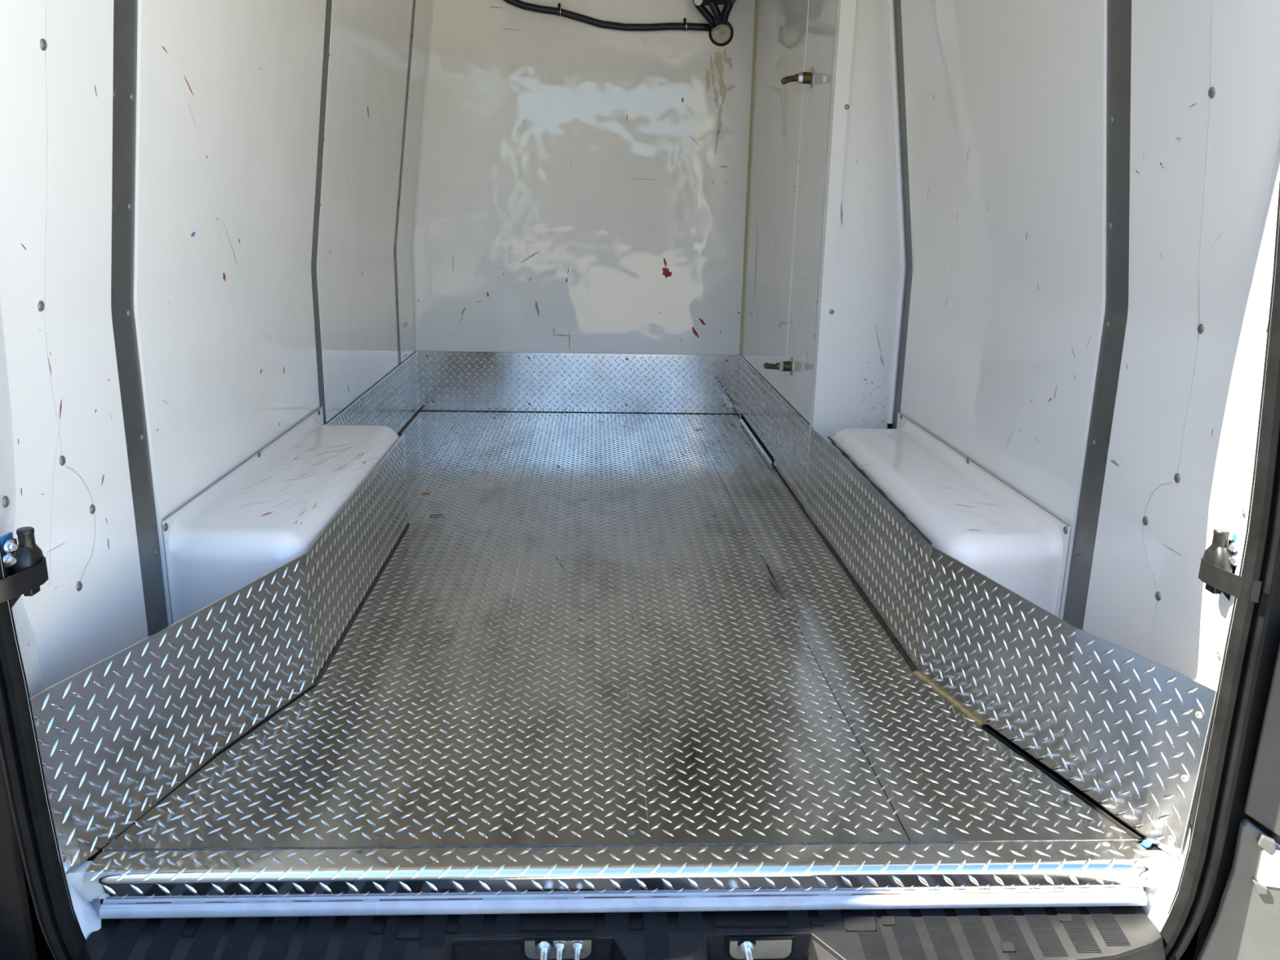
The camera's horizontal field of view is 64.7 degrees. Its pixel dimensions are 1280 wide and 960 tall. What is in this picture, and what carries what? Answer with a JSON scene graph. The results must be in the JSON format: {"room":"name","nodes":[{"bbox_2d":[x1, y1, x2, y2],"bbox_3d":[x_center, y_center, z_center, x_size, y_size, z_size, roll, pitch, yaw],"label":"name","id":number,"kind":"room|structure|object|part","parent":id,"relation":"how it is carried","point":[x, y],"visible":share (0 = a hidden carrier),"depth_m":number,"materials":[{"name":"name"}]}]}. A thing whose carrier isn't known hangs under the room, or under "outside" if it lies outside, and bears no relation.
{"room":"cargo space","nodes":[
{"label":"cargo space","id":0,"kind":"room"},
{"bbox_2d":[0,526,48,608],"bbox_3d":[-0.743,0.111,1.202,0.037,0.094,0.095,0,15,-3],"label":"hinge","id":1,"kind":"object","parent":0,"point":[25,567],"depth_m":1.21,"materials":[{"name":"black metal"}]},
{"bbox_3d":[-0.757,0.114,1.217,0.004,0.080,0.036,0,15,-3],"label":"plate","id":2,"kind":"part","parent":1,"relation":"part of","materials":[{"name":"metal"}]},
{"bbox_2d":[0,0,432,689],"bbox_3d":[-0.908,-0.763,2.721,0.336,1.850,3.214,0,15,-3],"label":"wall","id":3,"kind":"structure","parent":0,"point":[228,91],"depth_m":1.80,"materials":[{"name":"grey plastic"}]},
{"bbox_3d":[-0.750,-0.417,1.347,0.145,1.798,0.370,0,15,-3],"label":"panel","id":4,"kind":"part","parent":3,"relation":"part of","materials":[{"name":"white plastic"}]},
{"bbox_2d":[111,0,168,636],"bbox_3d":[-0.762,-0.476,1.570,0.138,1.797,0.089,0,15,-3],"label":"trim","id":5,"kind":"structure","parent":3,"relation":"attached to","point":[125,11],"depth_m":1.62,"materials":[{"name":"grey metal"}]},
{"bbox_3d":[-0.785,-0.674,2.113,0.145,1.698,1.060,0,15,-3],"label":"panel","id":6,"kind":"part","parent":3,"relation":"part of","materials":[{"name":"white plastic"}]},
{"bbox_2d":[311,0,332,425],"bbox_3d":[-0.808,-0.772,2.669,0.138,1.797,0.063,0,15,-3],"label":"trim","id":7,"kind":"structure","parent":3,"relation":"attached to","point":[329,2],"depth_m":2.68,"materials":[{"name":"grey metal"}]},
{"bbox_3d":[-0.835,-0.921,3.222,0.145,1.798,1.081,0,15,-3],"label":"panel","id":8,"kind":"part","parent":3,"relation":"part of","materials":[{"name":"white plastic"}]},
{"bbox_2d":[324,351,418,434],"bbox_3d":[-0.918,-0.227,3.595,0.006,0.259,1.513,0,15,-3],"label":"kick plate","id":9,"kind":"object","parent":3,"relation":"attached to","point":[392,402],"visible":0.56,"depth_m":3.73,"materials":[{"name":"metal"}]},
{"bbox_2d":[393,0,415,364],"bbox_3d":[-0.858,-1.069,3.774,0.138,1.797,0.062,0,15,-3],"label":"trim","id":10,"kind":"structure","parent":3,"relation":"attached to","point":[411,37],"depth_m":3.76,"materials":[{"name":"grey metal"}]},
{"bbox_3d":[-0.869,-1.122,3.970,0.145,1.798,0.343,0,15,-3],"label":"panel","id":11,"kind":"part","parent":3,"relation":"part of","materials":[{"name":"white plastic"}]},
{"bbox_2d":[412,0,757,377],"bbox_3d":[-0.142,-1.145,4.203,2.000,1.850,0.068,0,15,-3],"label":"wall","id":12,"kind":"structure","parent":0,"point":[582,187],"depth_m":4.15,"materials":[{"name":"white"}]},
{"bbox_2d":[416,351,740,413],"bbox_3d":[-0.260,-0.419,4.362,1.385,0.259,0.006,0,15,-3],"label":"kick plate","id":13,"kind":"object","parent":12,"relation":"attached to","point":[448,380],"visible":1,"depth_m":4.36,"materials":[{"name":"metal"}]},
{"bbox_2d":[502,0,711,31],"bbox_3d":[-0.156,-1.849,3.969,0.875,0.155,0.033,0,15,-3],"label":"hose","id":14,"kind":"object","parent":12,"relation":"attached to","point":[684,26],"visible":0.98,"depth_m":3.98,"materials":[{"name":"black rubber"}]},
{"bbox_2d":[693,0,736,5],"bbox_3d":[0.298,-1.888,3.888,0.202,0.136,0.108,0,15,-3],"label":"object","id":15,"kind":"object","parent":12,"relation":"attached to","point":[697,2],"visible":0.98,"depth_m":3.88,"materials":[{"name":"black"}]},
{"bbox_2d":[693,0,717,28],"bbox_3d":[0.250,-1.841,3.938,0.124,0.150,0.036,-6,17,-26],"label":"hose","id":16,"kind":"object","parent":15,"relation":"attached to","point":[702,9],"visible":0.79,"depth_m":3.94,"materials":[{"name":"black rubber"}]},
{"bbox_2d":[707,2,723,25],"bbox_3d":[0.278,-1.837,3.908,0.103,0.143,0.033,-7,17,-27],"label":"hose","id":17,"kind":"object","parent":15,"relation":"attached to","point":[713,6],"visible":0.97,"depth_m":3.91,"materials":[{"name":"black rubber"}]},
{"bbox_2d":[721,3,733,25],"bbox_3d":[0.349,-1.863,3.965,0.084,0.146,0.035,11,18,33],"label":"hose","id":18,"kind":"object","parent":15,"relation":"attached to","point":[726,11],"visible":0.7,"depth_m":3.97,"materials":[{"name":"black rubber"}]},
{"bbox_2d":[708,21,733,46],"bbox_3d":[0.323,-1.777,4.017,0.099,0.099,0.019,0,15,-3],"label":"grommet","id":19,"kind":"object","parent":12,"relation":"attached to","point":[721,35],"visible":0.87,"depth_m":4.02,"materials":[{"name":"black"}]},
{"bbox_2d":[20,410,1164,897],"bbox_3d":[-0.082,0.130,2.939,1.720,0.064,3.180,0,15,-3],"label":"floor","id":20,"kind":"structure","parent":0,"point":[645,636],"depth_m":1.86,"materials":[{"name":"silver metal"}]},
{"bbox_2d":[30,432,408,874],"bbox_3d":[-0.641,0.199,2.030,0.128,0.257,1.570,2,15,4],"label":"kick plate","id":21,"kind":"object","parent":20,"relation":"on","point":[117,735],"visible":1,"depth_m":1.56,"materials":[{"name":"metal"}]},
{"bbox_2d":[161,405,399,623],"bbox_3d":[-0.737,0.086,2.325,0.280,0.321,1.071,0,15,-3],"label":"cover","id":22,"kind":"object","parent":20,"relation":"on","point":[268,511],"visible":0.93,"depth_m":1.95,"materials":[{"name":"grey plastic"}]},
{"bbox_2d":[82,840,1158,898],"bbox_3d":[-0.010,0.533,1.404,1.454,0.038,0.078,0,15,-3],"label":"plate","id":23,"kind":"object","parent":20,"relation":"on","point":[484,870],"visible":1,"depth_m":1.38,"materials":[{"name":"metal"}]},
{"bbox_2d":[739,413,773,465],"bbox_3d":[0.444,-0.167,3.920,0.010,0.026,0.780,0,15,-3],"label":"channel","id":24,"kind":"object","parent":20,"relation":"on","point":[762,447],"visible":1,"depth_m":3.85,"materials":[{"name":"metal"}]},
{"bbox_2d":[831,411,1071,617],"bbox_3d":[0.637,0.096,2.393,0.242,0.321,1.076,0,15,-3],"label":"cover","id":25,"kind":"object","parent":20,"relation":"on","point":[967,513],"visible":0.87,"depth_m":2.05,"materials":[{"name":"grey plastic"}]},
{"bbox_2d":[1141,840,1152,848],"bbox_3d":[0.723,0.518,1.442,0.011,0.002,0.020,14,20,40],"label":"scrap","id":26,"kind":"object","parent":20,"relation":"on","point":[1146,843],"visible":1,"depth_m":1.44,"materials":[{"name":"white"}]},
{"bbox_2d":[83,906,1165,959],"bbox_3d":[-0.167,0.703,1.276,1.763,0.175,0.299,0,15,-3],"label":"bumper cover","id":27,"kind":"object","parent":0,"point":[1088,932],"visible":0.91,"depth_m":1.34,"materials":[{"name":"plastic"}]},
{"bbox_3d":[-0.306,0.595,1.343,0.032,0.001,0.040,0,15,-3],"label":"plate","id":28,"kind":"part","parent":27,"relation":"part of","materials":[{"name":"plastic"}]},
{"bbox_3d":[-0.113,0.595,1.359,0.097,0.001,0.032,0,15,-3],"label":"plate","id":29,"kind":"part","parent":27,"relation":"part of","materials":[{"name":"plastic"}]},
{"bbox_3d":[-0.108,0.617,1.329,0.087,0.028,0.002,0,15,-3],"label":"latch plate","id":30,"kind":"part","parent":27,"relation":"part of","materials":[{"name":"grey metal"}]},
{"bbox_3d":[0.151,0.596,1.373,0.102,0.001,0.031,0,15,-3],"label":"plate","id":31,"kind":"part","parent":27,"relation":"part of","materials":[{"name":"plastic"}]},
{"bbox_3d":[0.160,0.623,1.343,0.083,0.028,0.002,0,15,-3],"label":"latch plate","id":32,"kind":"part","parent":27,"relation":"part of","materials":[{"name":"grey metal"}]},
{"bbox_3d":[0.298,0.599,1.373,0.044,0.001,0.036,0,15,-3],"label":"plate","id":33,"kind":"part","parent":27,"relation":"part of","materials":[{"name":"plastic"}]},
{"bbox_2d":[741,0,1279,829],"bbox_3d":[0.716,-0.744,2.772,0.414,1.850,3.160,0,15,-3],"label":"wall","id":34,"kind":"structure","parent":0,"point":[1006,100],"depth_m":1.97,"materials":[{"name":"grey plastic"}]},
{"bbox_2d":[98,886,1146,919],"bbox_3d":[-0.006,0.571,1.377,1.412,0.022,0.032,0,15,-3],"label":"trim","id":35,"kind":"structure","parent":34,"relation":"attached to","point":[500,904],"depth_m":1.36,"materials":[{"name":"paint"}]},
{"bbox_2d":[0,137,1279,939],"bbox_3d":[-0.001,-0.237,1.191,1.668,1.880,0.150,0,15,-3],"label":"trim","id":36,"kind":"structure","parent":34,"relation":"attached to","point":[1231,489],"depth_m":1.29,"materials":[{"name":"white paint"}]},
{"bbox_2d":[0,563,1279,959],"bbox_3d":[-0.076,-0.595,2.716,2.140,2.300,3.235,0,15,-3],"label":"trim","id":37,"kind":"structure","parent":34,"relation":"attached to","point":[22,937],"depth_m":1.33,"materials":[{"name":"black rubber"}]},
{"bbox_2d":[0,178,1279,959],"bbox_3d":[0.006,-0.193,1.123,1.567,1.937,0.026,0,15,-3],"label":"seal","id":38,"kind":"object","parent":34,"relation":"attached to","point":[63,934],"visible":0.98,"depth_m":1.25,"materials":[{"name":"black rubber"}]},
{"bbox_2d":[737,355,813,511],"bbox_3d":[0.464,-0.220,3.672,0.007,0.259,1.488,0,15,-3],"label":"kick plate","id":39,"kind":"object","parent":34,"relation":"attached to","point":[784,432],"visible":1,"depth_m":3.46,"materials":[{"name":"metal"}]},
{"bbox_2d":[763,356,793,375],"bbox_3d":[0.442,-0.366,3.249,0.091,0.060,0.060,0,15,-3],"label":"spout","id":40,"kind":"object","parent":34,"relation":"attached to","point":[784,366],"visible":1,"depth_m":3.24,"materials":[{"name":"silver metal"}]},
{"bbox_2d":[789,356,793,375],"bbox_3d":[0.485,-0.366,3.251,0.004,0.060,0.060,0,15,-3],"label":"washer","id":41,"kind":"object","parent":40,"relation":"in","point":[791,361],"depth_m":3.23,"materials":[{"name":"silver metal"}]},
{"bbox_3d":[0.486,-0.971,3.507,0.012,1.798,1.433,0,15,-3],"label":"panel","id":42,"kind":"part","parent":34,"relation":"part of","materials":[{"name":"white plastic"}]},
{"bbox_2d":[781,66,813,88],"bbox_3d":[0.460,-1.184,2.977,0.092,0.060,0.060,0,15,-3],"label":"spout","id":43,"kind":"object","parent":34,"relation":"attached to","point":[804,77],"visible":1,"depth_m":2.97,"materials":[{"name":"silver metal"}]},
{"bbox_2d":[808,66,813,88],"bbox_3d":[0.504,-1.184,2.979,0.004,0.060,0.060,0,15,-3],"label":"washer","id":44,"kind":"object","parent":43,"relation":"in","point":[811,72],"depth_m":2.96,"materials":[{"name":"silver metal"}]},
{"bbox_3d":[0.621,-0.779,2.801,0.227,1.798,0.051,-2,15,-11],"label":"pillar panel","id":45,"kind":"part","parent":34,"relation":"part of","materials":[{"name":"white plastic"}]},
{"bbox_2d":[891,0,912,428],"bbox_3d":[0.678,-0.765,2.755,0.151,1.797,0.075,0,15,-3],"label":"trim","id":46,"kind":"structure","parent":34,"relation":"attached to","point":[897,3],"depth_m":2.76,"materials":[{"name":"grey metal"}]},
{"bbox_3d":[0.706,-0.664,2.187,0.158,1.698,1.072,0,15,-3],"label":"panel","id":47,"kind":"part","parent":34,"relation":"part of","materials":[{"name":"white plastic"}]},
{"bbox_2d":[804,427,1217,858],"bbox_3d":[0.568,0.187,2.157,0.130,0.262,1.670,-1,15,-9],"label":"kick plate","id":48,"kind":"object","parent":34,"relation":"attached to","point":[1126,730],"visible":1,"depth_m":1.65,"materials":[{"name":"metal"}]},
{"bbox_2d":[1062,0,1131,629],"bbox_3d":[0.731,-0.465,1.641,0.151,1.797,0.083,0,15,-3],"label":"trim","id":49,"kind":"structure","parent":34,"relation":"attached to","point":[1119,11],"depth_m":1.69,"materials":[{"name":"grey metal"}]},
{"bbox_3d":[0.740,-0.406,1.420,0.158,1.798,0.374,0,15,-3],"label":"panel","id":50,"kind":"part","parent":34,"relation":"part of","materials":[{"name":"white plastic"}]},
{"bbox_2d":[1196,643,1279,959],"bbox_3d":[1.153,-0.043,1.084,0.788,2.033,0.050,7,16,20],"label":"door","id":51,"kind":"structure","parent":34,"relation":"in","point":[1246,925],"depth_m":1.34,"materials":[{"name":"plastic"}]},
{"bbox_2d":[1198,528,1262,603],"bbox_3d":[0.743,0.116,1.271,0.037,0.094,0.095,0,15,-3],"label":"hinge","id":52,"kind":"object","parent":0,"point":[1219,562],"depth_m":1.28,"materials":[{"name":"grey metal"}]},
{"bbox_3d":[0.755,0.119,1.287,0.004,0.080,0.036,0,15,-3],"label":"plate","id":53,"kind":"part","parent":52,"relation":"part of","materials":[{"name":"metal"}]}
]}

